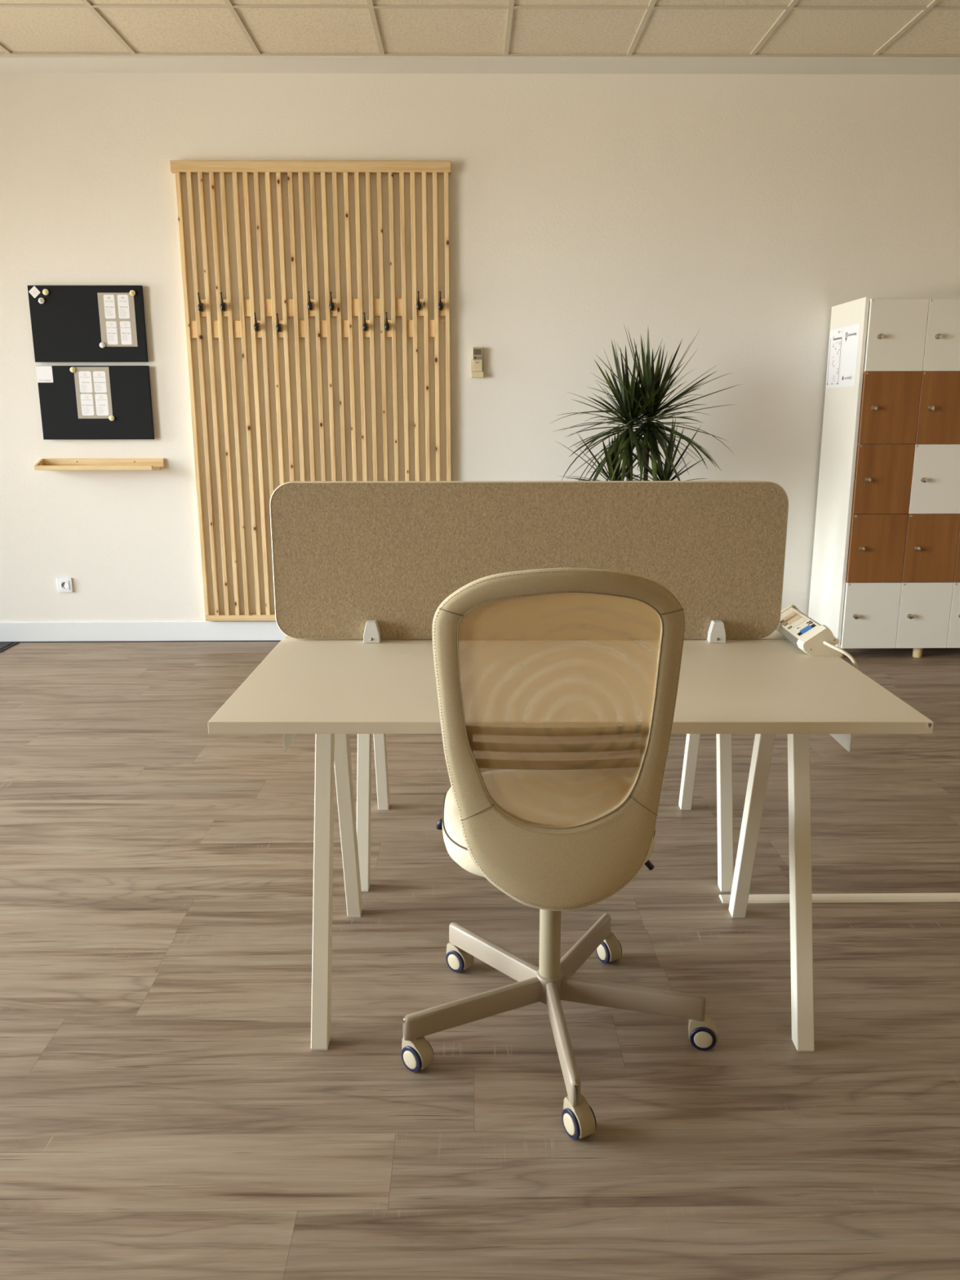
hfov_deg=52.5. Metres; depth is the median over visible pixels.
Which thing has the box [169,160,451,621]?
coat rack
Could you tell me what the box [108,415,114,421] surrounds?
round magnet
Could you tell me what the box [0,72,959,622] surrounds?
wall
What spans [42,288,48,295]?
round magnet
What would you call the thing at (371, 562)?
screen
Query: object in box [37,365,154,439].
board
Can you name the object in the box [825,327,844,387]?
poster
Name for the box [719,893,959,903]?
cable cover
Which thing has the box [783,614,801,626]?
socket
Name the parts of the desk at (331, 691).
leg, leg, leg, socket panel, leg, power strip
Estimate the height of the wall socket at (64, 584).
0.085 m
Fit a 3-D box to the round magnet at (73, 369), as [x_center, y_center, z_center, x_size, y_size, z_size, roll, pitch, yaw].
[-2.291,-1.520,5.478,0.031,0.031,0.010,0,13,-1]
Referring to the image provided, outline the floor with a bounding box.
[0,641,959,1279]
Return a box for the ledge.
[34,457,164,470]
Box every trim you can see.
[0,55,959,74]
[19,640,280,642]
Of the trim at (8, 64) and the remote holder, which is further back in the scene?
the remote holder
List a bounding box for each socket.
[57,577,73,591]
[779,611,796,622]
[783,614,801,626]
[787,617,805,629]
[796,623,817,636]
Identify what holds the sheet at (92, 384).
attached to the board at (130, 385)
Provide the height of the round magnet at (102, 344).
0.031 m
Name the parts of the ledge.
panel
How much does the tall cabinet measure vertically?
1.912 m
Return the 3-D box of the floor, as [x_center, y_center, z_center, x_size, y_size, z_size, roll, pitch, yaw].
[-0.416,0.947,1.828,10.000,0.001,8.340,0,13,-1]
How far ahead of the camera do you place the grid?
4.54 m
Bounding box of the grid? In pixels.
[0,0,959,57]
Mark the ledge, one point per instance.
(154, 464)
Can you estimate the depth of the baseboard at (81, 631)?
5.84 m
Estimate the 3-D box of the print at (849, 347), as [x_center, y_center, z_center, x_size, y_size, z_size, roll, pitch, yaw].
[1.976,-1.522,5.215,0.001,0.250,0.156,0,13,-1]
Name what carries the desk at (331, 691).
on the floor
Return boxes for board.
[27,285,148,362]
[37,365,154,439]
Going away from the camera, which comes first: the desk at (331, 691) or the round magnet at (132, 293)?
the desk at (331, 691)
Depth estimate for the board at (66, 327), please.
5.43 m
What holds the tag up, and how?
attached to the board at (66, 327)
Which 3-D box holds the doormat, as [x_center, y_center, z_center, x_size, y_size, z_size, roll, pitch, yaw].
[-3.188,0.155,5.225,0.878,0.010,1.240,0,13,-1]
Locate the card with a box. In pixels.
[35,365,53,382]
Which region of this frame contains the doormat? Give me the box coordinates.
[0,641,19,652]
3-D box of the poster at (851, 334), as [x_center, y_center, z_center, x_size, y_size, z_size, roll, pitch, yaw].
[1.976,-1.518,5.211,0.001,0.315,0.220,0,13,-1]
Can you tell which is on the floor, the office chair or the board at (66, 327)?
the office chair
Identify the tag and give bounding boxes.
[28,285,39,297]
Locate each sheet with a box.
[73,366,112,418]
[97,293,137,346]
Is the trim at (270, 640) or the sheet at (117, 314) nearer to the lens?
the sheet at (117, 314)
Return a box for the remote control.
[472,346,482,371]
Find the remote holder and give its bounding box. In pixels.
[471,359,483,377]
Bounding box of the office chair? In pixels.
[401,568,718,1139]
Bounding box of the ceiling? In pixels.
[0,0,959,53]
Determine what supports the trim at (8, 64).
attached to the wall
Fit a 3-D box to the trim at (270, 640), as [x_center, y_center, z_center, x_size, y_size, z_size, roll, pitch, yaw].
[-0.465,0.000,5.878,10.000,0.004,0.022,0,13,-1]
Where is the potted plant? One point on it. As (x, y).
(650, 395)
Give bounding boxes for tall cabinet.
[808,297,959,657]
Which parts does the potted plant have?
crown, crown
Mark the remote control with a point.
(477, 351)
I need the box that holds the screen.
[269,480,788,643]
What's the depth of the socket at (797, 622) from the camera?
2.51 m
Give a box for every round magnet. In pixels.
[38,297,44,303]
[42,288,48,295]
[70,366,75,372]
[99,342,105,347]
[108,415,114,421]
[129,289,135,296]
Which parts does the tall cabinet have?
door, door, door, door, door, door, door, door, door, door, door, door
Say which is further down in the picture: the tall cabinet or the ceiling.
the tall cabinet
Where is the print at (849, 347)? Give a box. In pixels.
[842,332,856,380]
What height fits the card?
0.090 m
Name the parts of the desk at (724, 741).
leg, leg, leg, leg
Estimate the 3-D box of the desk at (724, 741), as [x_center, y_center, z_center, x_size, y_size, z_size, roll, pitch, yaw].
[0.186,0.283,3.021,1.415,0.750,0.703,0,13,0]
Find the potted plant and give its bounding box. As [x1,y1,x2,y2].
[553,324,738,480]
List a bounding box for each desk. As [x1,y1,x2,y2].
[208,604,933,1051]
[284,630,788,892]
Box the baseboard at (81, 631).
[0,621,286,641]
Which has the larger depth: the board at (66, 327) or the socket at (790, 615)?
the board at (66, 327)
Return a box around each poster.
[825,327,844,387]
[839,323,860,386]
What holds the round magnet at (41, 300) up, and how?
attached to the board at (66, 327)

